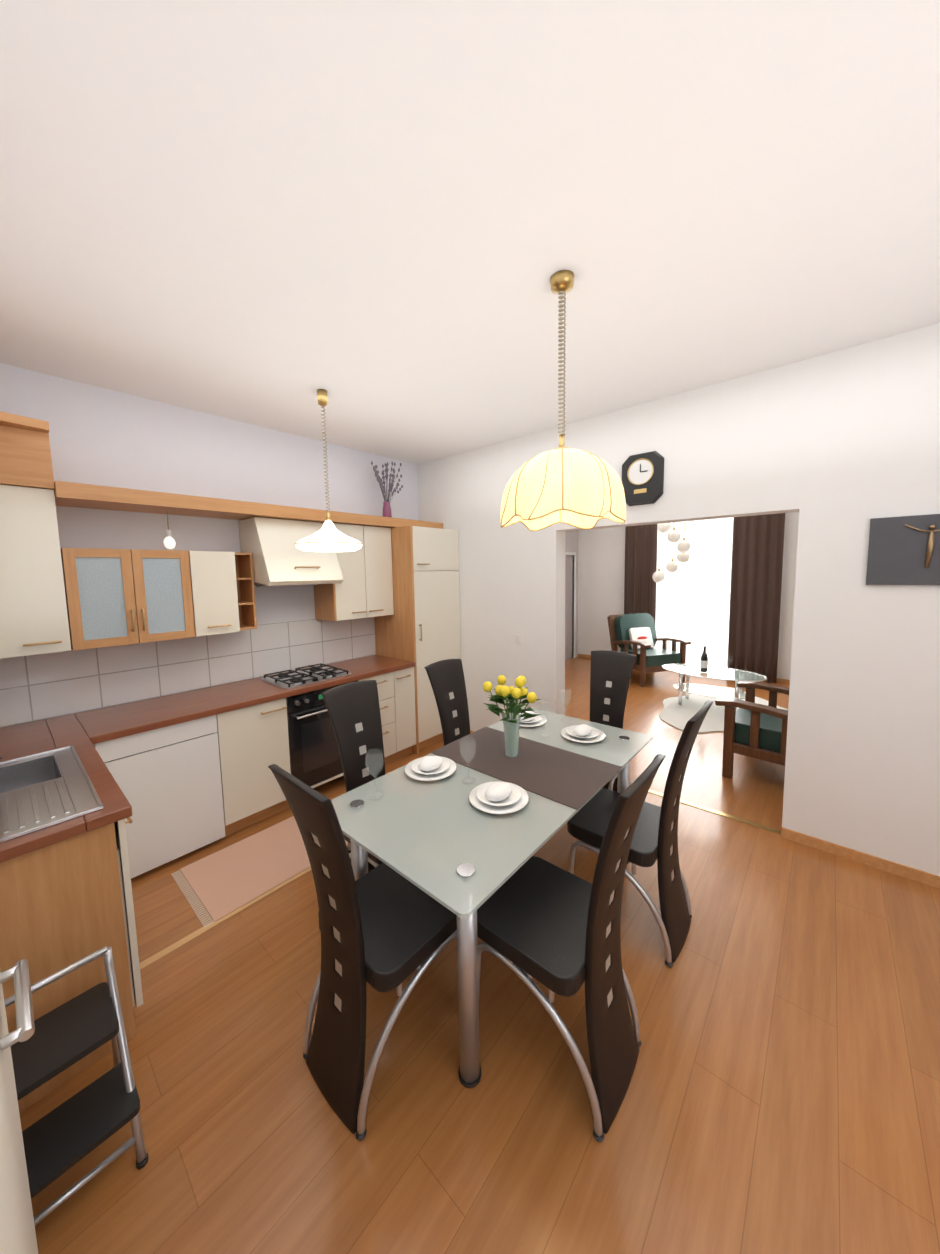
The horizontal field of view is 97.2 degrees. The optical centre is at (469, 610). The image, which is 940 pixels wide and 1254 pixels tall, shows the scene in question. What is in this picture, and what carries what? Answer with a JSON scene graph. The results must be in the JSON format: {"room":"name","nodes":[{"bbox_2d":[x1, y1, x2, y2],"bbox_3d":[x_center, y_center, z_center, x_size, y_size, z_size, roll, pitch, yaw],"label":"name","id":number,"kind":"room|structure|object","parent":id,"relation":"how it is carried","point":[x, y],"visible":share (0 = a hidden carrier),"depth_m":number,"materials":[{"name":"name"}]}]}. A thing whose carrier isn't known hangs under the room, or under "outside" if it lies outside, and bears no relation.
{"room":"kitchen","nodes":[
{"label":"kitchen","id":0,"kind":"room"},
{"bbox_2d":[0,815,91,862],"bbox_3d":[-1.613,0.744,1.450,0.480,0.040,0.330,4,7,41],"label":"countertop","id":1,"kind":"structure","parent":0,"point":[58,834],"depth_m":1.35,"materials":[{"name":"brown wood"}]},
{"bbox_2d":[164,511,175,548],"bbox_3d":[-1.986,-0.533,2.732,0.066,0.250,0.066,4,7,41],"label":"bulb","id":2,"kind":"object","parent":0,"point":[169,542],"visible":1,"depth_m":2.72,"materials":[{"name":"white glass"}]},
{"bbox_2d":[0,363,418,727],"bbox_3d":[-1.775,-0.018,3.396,0.100,2.920,3.610,4,7,41],"label":"wall","id":3,"kind":"structure","parent":0,"point":[100,436],"depth_m":2.95,"materials":[{"name":"paint"}]},
{"bbox_2d":[0,411,75,658],"bbox_3d":[-2.456,-0.376,2.234,0.346,1.214,0.330,4,7,41],"label":"upper cabinet","id":4,"kind":"object","parent":3,"relation":"attached to","point":[54,597],"depth_m":2.17,"materials":[{"name":"brown wood"}]},
{"bbox_2d":[64,548,151,649],"bbox_3d":[-2.234,-0.084,2.528,0.326,0.569,0.348,4,7,41],"label":"upper cabinet","id":5,"kind":"object","parent":3,"relation":"attached to","point":[109,587],"depth_m":2.43,"materials":[{"name":"brown wood"}]},
{"bbox_2d":[144,550,199,641],"bbox_3d":[-2.072,-0.104,2.714,0.326,0.569,0.350,4,7,41],"label":"upper cabinet","id":6,"kind":"object","parent":3,"relation":"attached to","point":[171,581],"depth_m":2.66,"materials":[{"name":"brown wood"}]},
{"bbox_2d":[0,617,374,727],"bbox_3d":[-1.912,0.351,3.184,0.003,0.430,2.851,4,7,41],"label":"tile backsplash","id":7,"kind":"structure","parent":3,"relation":"attached to","point":[41,686],"depth_m":2.90,"materials":[{"name":"white tile"}]},
{"bbox_2d":[192,551,243,635],"bbox_3d":[-1.878,-0.129,2.937,0.326,0.569,0.348,4,7,41],"label":"upper cabinet","id":8,"kind":"object","parent":3,"relation":"attached to","point":[219,577],"depth_m":2.86,"materials":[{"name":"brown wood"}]},
{"bbox_2d":[238,517,342,587],"bbox_3d":[-1.419,-0.455,3.314,0.495,0.522,0.592,4,7,41],"label":"range hood","id":9,"kind":"object","parent":3,"relation":"attached to","point":[280,558],"visible":0.98,"depth_m":3.14,"materials":[{"name":"beige paint"}]},
{"bbox_2d":[308,511,393,620],"bbox_3d":[-1.077,-0.404,3.843,0.326,0.919,0.636,4,7,41],"label":"upper cabinet","id":10,"kind":"object","parent":3,"relation":"attached to","point":[366,588],"depth_m":3.71,"materials":[{"name":"brown wood"}]},
{"bbox_2d":[371,461,402,516],"bbox_3d":[-0.814,-1.175,4.049,0.270,0.568,0.341,4,7,41],"label":"vase","id":11,"kind":"object","parent":10,"relation":"on","point":[387,510],"visible":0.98,"depth_m":4.02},
{"bbox_2d":[0,0,939,464],"bbox_3d":[1.882,-1.546,3.037,6.450,0.060,8.110,4,7,41],"label":"ceiling","id":12,"kind":"structure","parent":0,"point":[382,222],"depth_m":1.34,"materials":[{"name":"paint"}]},
{"bbox_2d":[294,389,362,551],"bbox_3d":[-0.954,-0.921,2.749,0.439,1.030,0.439,4,7,41],"label":"pendant lamp","id":13,"kind":"object","parent":12,"relation":"hanging from","point":[328,537],"visible":1,"depth_m":2.68,"materials":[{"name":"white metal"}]},
{"bbox_2d":[500,270,625,530],"bbox_3d":[0.386,-0.867,1.746,0.476,0.998,0.529,4,7,41],"label":"pendant lamp","id":14,"kind":"object","parent":12,"relation":"hanging from","point":[578,488],"visible":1,"depth_m":1.62,"materials":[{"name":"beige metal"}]},
{"bbox_2d":[652,521,690,582],"bbox_3d":[2.765,-1.081,5.685,0.507,1.390,0.481,4,7,41],"label":"pendant light","id":15,"kind":"object","parent":12,"relation":"hanging from","point":[683,549],"visible":0.67,"depth_m":5.62,"materials":[{"name":"white glass"}]},
{"bbox_2d":[20,657,939,1253],"bbox_3d":[1.935,1.421,3.315,6.450,0.060,8.110,4,7,41],"label":"floor","id":16,"kind":"structure","parent":0,"point":[782,1095],"depth_m":1.40,"materials":[{"name":"laminate"}]},
{"bbox_2d":[0,959,37,1253],"bbox_3d":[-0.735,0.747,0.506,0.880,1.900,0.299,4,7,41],"label":"refrigerator","id":17,"kind":"object","parent":16,"relation":"on","point":[17,1232],"visible":1,"depth_m":0.73,"materials":[{"name":"metal"}]},
{"bbox_2d":[0,820,142,1112],"bbox_3d":[-1.635,1.253,1.522,0.480,0.734,0.563,4,7,41],"label":"base cabinet","id":18,"kind":"object","parent":16,"relation":"on","point":[65,903],"depth_m":1.42,"materials":[{"name":"brown wood"}]},
{"bbox_2d":[0,735,131,846],"bbox_3d":[-1.800,0.731,1.624,0.990,0.040,0.587,4,7,41],"label":"countertop","id":19,"kind":"structure","parent":18,"relation":"on","point":[117,807],"depth_m":1.66,"materials":[{"name":"brown wood"}]},
{"bbox_2d":[0,745,103,842],"bbox_3d":[-1.798,0.785,1.607,0.850,0.167,0.470,4,7,41],"label":"sink","id":20,"kind":"object","parent":19,"relation":"in","point":[41,790],"visible":0.98,"depth_m":1.61,"materials":[{"name":"metal"}]},
{"bbox_2d":[4,946,148,1225],"bbox_3d":[-1.226,1.389,1.195,0.390,0.511,0.376,4,7,41],"label":"step stool","id":21,"kind":"object","parent":16,"relation":"on","point":[62,1138],"visible":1,"depth_m":1.22,"materials":[{"name":"black plastic"}]},
{"bbox_2d":[216,698,290,835],"bbox_3d":[-1.683,1.050,3.043,0.596,0.856,0.449,4,7,41],"label":"base cabinet","id":22,"kind":"object","parent":16,"relation":"on","point":[251,739],"depth_m":2.82,"materials":[{"name":"beige paint"}]},
{"bbox_2d":[94,715,224,878],"bbox_3d":[-2.016,1.078,2.649,0.592,0.827,0.577,4,7,41],"label":"dishwasher","id":23,"kind":"object","parent":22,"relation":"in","point":[168,779],"visible":0.6,"depth_m":2.46,"materials":[{"name":"white plastic"}]},
{"bbox_2d":[0,655,414,754],"bbox_3d":[-1.668,0.600,3.000,0.622,0.040,2.849,4,7,41],"label":"countertop","id":24,"kind":"structure","parent":22,"relation":"on","point":[82,733],"depth_m":2.61,"materials":[{"name":"brown wood"}]},
{"bbox_2d":[260,663,350,688],"bbox_3d":[-1.333,0.517,3.381,0.470,0.040,0.558,4,7,41],"label":"cooktop","id":25,"kind":"object","parent":24,"relation":"in","point":[299,678],"visible":1,"depth_m":3.32,"materials":[{"name":"metal"}]},
{"bbox_2d":[171,816,347,926],"bbox_3d":[-1.217,1.510,2.591,0.580,0.008,0.950,4,7,41],"label":"kitchen rug","id":26,"kind":"object","parent":16,"relation":"on","point":[224,882],"visible":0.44,"depth_m":2.44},
{"bbox_2d":[321,680,384,871],"bbox_3d":[-0.451,0.974,2.158,0.576,1.130,0.464,4,7,41],"label":"chair","id":27,"kind":"object","parent":16,"relation":"on","point":[353,708],"visible":0.31,"depth_m":2.24,"materials":[{"name":"black wood"}]},
{"bbox_2d":[268,764,456,1140],"bbox_3d":[-0.339,1.035,1.491,0.464,1.130,0.576,4,7,41],"label":"chair","id":28,"kind":"object","parent":16,"relation":"on","point":[383,927],"visible":0.92,"depth_m":1.36,"materials":[{"name":"black wood"}]},
{"bbox_2d":[358,667,415,764],"bbox_3d":[-0.940,0.957,3.895,0.596,0.856,0.609,4,7,41],"label":"base cabinet","id":29,"kind":"object","parent":16,"relation":"on","point":[396,689],"depth_m":3.77,"materials":[{"name":"beige paint"}]},
{"bbox_2d":[286,680,357,787],"bbox_3d":[-1.316,0.956,3.415,0.638,0.752,0.599,4,7,41],"label":"oven","id":30,"kind":"object","parent":29,"relation":"in","point":[315,759],"visible":0.31,"depth_m":3.14,"materials":[{"name":"black glass"}]},
{"bbox_2d":[374,525,460,753],"bbox_3d":[-0.524,0.257,4.298,0.630,2.160,0.653,4,7,41],"label":"tall cabinet","id":31,"kind":"object","parent":16,"relation":"on","point":[420,627],"visible":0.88,"depth_m":4.01,"materials":[{"name":"brown wood"}]},
{"bbox_2d":[424,659,469,745],"bbox_3d":[0.027,0.914,2.706,0.576,1.130,0.464,4,7,41],"label":"chair","id":32,"kind":"object","parent":16,"relation":"on","point":[447,679],"visible":0.23,"depth_m":2.79,"materials":[{"name":"black leather"}]},
{"bbox_2d":[331,708,652,1087],"bbox_3d":[0.214,1.154,2.124,0.860,0.755,1.670,4,7,41],"label":"dining table","id":33,"kind":"object","parent":16,"relation":"on","point":[446,843],"visible":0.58,"depth_m":1.59,"materials":[{"name":"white glass"}]},
{"bbox_2d":[365,748,381,799],"bbox_3d":[-0.417,0.715,1.821,0.080,0.205,0.080,4,7,41],"label":"wine glass","id":34,"kind":"object","parent":33,"relation":"on","point":[366,764],"visible":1,"depth_m":1.82,"materials":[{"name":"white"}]},
{"bbox_2d":[405,756,455,780],"bbox_3d":[-0.195,0.760,2.051,0.256,0.066,0.256,4,7,41],"label":"place setting","id":35,"kind":"object","parent":33,"relation":"on","point":[429,768],"visible":1,"depth_m":2.02,"materials":[{"name":"white ceramic"}]},
{"bbox_2d":[460,736,476,783],"bbox_3d":[-0.008,0.697,1.941,0.080,0.205,0.080,4,7,41],"label":"wine glass","id":36,"kind":"object","parent":33,"relation":"on","point":[468,756],"visible":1,"depth_m":1.95,"materials":[{"name":"white"}]},
{"bbox_2d":[469,781,528,813],"bbox_3d":[0.123,0.780,1.776,0.256,0.066,0.256,4,7,41],"label":"place setting","id":37,"kind":"object","parent":33,"relation":"on","point":[497,797],"visible":1,"depth_m":1.74,"materials":[{"name":"white ceramic"}]},
{"bbox_2d":[431,727,621,809],"bbox_3d":[0.270,0.773,2.160,0.868,0.003,0.480,4,7,41],"label":"table runner","id":38,"kind":"object","parent":33,"relation":"on","point":[573,780],"visible":1,"depth_m":2.08,"materials":[{"name":"fabric"}]},
{"bbox_2d":[483,675,541,757],"bbox_3d":[0.228,0.555,2.199,0.318,0.424,0.297,4,7,41],"label":"flower vase","id":39,"kind":"object","parent":38,"relation":"on","point":[509,694],"visible":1,"depth_m":2.17,"materials":[{"name":"clear glass"}]},
{"bbox_2d":[510,711,546,726],"bbox_3d":[0.368,0.689,2.697,0.256,0.066,0.256,4,7,41],"label":"place setting","id":40,"kind":"object","parent":33,"relation":"on","point":[538,720],"visible":0.6,"depth_m":2.66,"materials":[{"name":"white ceramic"}]},
{"bbox_2d":[538,700,550,735],"bbox_3d":[0.443,0.639,2.474,0.080,0.205,0.080,4,7,41],"label":"wine glass","id":41,"kind":"object","parent":33,"relation":"on","point":[543,713],"visible":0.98,"depth_m":2.48,"materials":[{"name":"clear glass"}]},
{"bbox_2d":[559,689,571,720],"bbox_3d":[0.624,0.613,2.712,0.080,0.205,0.080,4,7,41],"label":"wine glass","id":42,"kind":"object","parent":33,"relation":"on","point":[565,700],"visible":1,"depth_m":2.72,"materials":[{"name":"clear glass"}]},
{"bbox_2d":[560,724,604,742],"bbox_3d":[0.663,0.708,2.442,0.256,0.066,0.256,4,7,41],"label":"place setting","id":43,"kind":"object","parent":33,"relation":"on","point":[582,733],"visible":1,"depth_m":2.41,"materials":[{"name":"white ceramic"}]},
{"bbox_2d":[477,754,665,1141],"bbox_3d":[0.340,1.024,1.474,0.576,1.130,0.464,4,7,41],"label":"chair","id":44,"kind":"object","parent":16,"relation":"on","point":[553,928],"visible":1,"depth_m":1.36,"materials":[{"name":"black leather"}]},
{"bbox_2d":[590,650,636,791],"bbox_3d":[0.889,0.881,2.900,0.464,1.130,0.576,4,7,41],"label":"chair","id":45,"kind":"object","parent":16,"relation":"on","point":[610,674],"visible":0.29,"depth_m":3.01,"materials":[{"name":"black wood"}]},
{"bbox_2d":[567,700,712,966],"bbox_3d":[0.818,0.964,2.023,0.576,1.130,0.464,4,7,41],"label":"chair","id":46,"kind":"object","parent":16,"relation":"on","point":[655,837],"visible":0.81,"depth_m":1.89,"materials":[{"name":"black wood"}]},
{"bbox_2d":[607,613,690,686],"bbox_3d":[2.775,0.564,6.533,0.820,1.015,0.939,-3,6,-17],"label":"armchair","id":47,"kind":"object","parent":16,"relation":"on","point":[634,634],"visible":0.83,"depth_m":6.55,"materials":[{"name":"green fabric"}]},
{"bbox_2d":[659,687,786,732],"bbox_3d":[3.138,1.197,5.082,1.385,0.012,2.168,4,7,41],"label":"living room rug","id":48,"kind":"object","parent":16,"relation":"on","point":[673,713],"visible":0.33,"depth_m":5.01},
{"bbox_2d":[662,664,766,710],"bbox_3d":[2.987,0.966,5.150,1.138,0.440,0.678,4,7,41],"label":"coffee table","id":49,"kind":"object","parent":48,"relation":"on","point":[739,693],"visible":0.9,"depth_m":5.11,"materials":[{"name":"clear glass"}]},
{"bbox_2d":[700,646,707,671],"bbox_3d":[2.895,0.589,5.122,0.076,0.320,0.077,4,7,41],"label":"wine bottle","id":50,"kind":"object","parent":49,"relation":"on","point":[704,662],"visible":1,"depth_m":5.10,"materials":[{"name":"black glass"}]},
{"bbox_2d":[715,681,788,778],"bbox_3d":[2.644,0.862,3.395,0.937,1.013,0.820,4,8,45],"label":"armchair","id":51,"kind":"object","parent":16,"relation":"on","point":[752,729],"visible":0.44,"depth_m":3.36,"materials":[{"name":"brown wood"}]},
{"bbox_2d":[565,530,578,659],"bbox_3d":[0.751,-0.369,6.666,0.112,2.920,4.330,4,7,41],"label":"wall","id":52,"kind":"structure","parent":0,"point":[571,598],"depth_m":8.04,"materials":[{"name":"paint"}]},
{"bbox_2d":[417,323,939,875],"bbox_3d":[1.446,-0.047,3.102,5.850,2.920,0.170,4,7,41],"label":"wall","id":53,"kind":"structure","parent":0,"point":[837,451],"depth_m":2.46,"materials":[{"name":"paint"}]},
{"bbox_2d":[139,654,939,969],"bbox_3d":[1.934,1.359,3.309,6.250,0.065,7.910,4,7,41],"label":"baseboard","id":54,"kind":"structure","parent":53,"relation":"attached to","point":[921,876],"depth_m":2.37,"materials":[{"name":"brown wood"}]},
{"bbox_2d":[622,451,663,505],"bbox_3d":[1.249,-0.966,3.028,0.300,0.370,0.046,4,7,41],"label":"wall clock","id":55,"kind":"object","parent":53,"relation":"attached to","point":[642,478],"visible":0.96,"depth_m":3.00,"materials":[{"name":"black plastic"}]},
{"bbox_2d":[866,514,939,584],"bbox_3d":[2.378,-0.313,2.117,0.500,0.360,0.044,4,7,41],"label":"picture","id":56,"kind":"object","parent":53,"relation":"attached to","point":[903,550],"visible":1,"depth_m":2.19,"materials":[{"name":"stone"}]},
{"bbox_2d":[578,512,798,679],"bbox_3d":[4.531,-0.391,6.185,6.450,2.920,0.100,4,7,41],"label":"wall","id":57,"kind":"structure","parent":0,"point":[601,564],"depth_m":7.77,"materials":[{"name":"paint"}]},
{"bbox_2d":[655,517,733,674],"bbox_3d":[3.629,-0.380,6.773,1.220,2.760,0.043,4,7,41],"label":"window","id":58,"kind":"structure","parent":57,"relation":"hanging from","point":[693,600],"depth_m":6.71,"materials":[{"name":"white glass"}]},
{"bbox_2d":[624,513,784,682],"bbox_3d":[3.619,-0.396,6.700,2.403,2.825,0.092,4,7,41],"label":"drapes","id":59,"kind":"object","parent":57,"relation":"hanging from","point":[756,580],"visible":0.6,"depth_m":6.23,"materials":[{"name":"brown fabric"}]}
]}

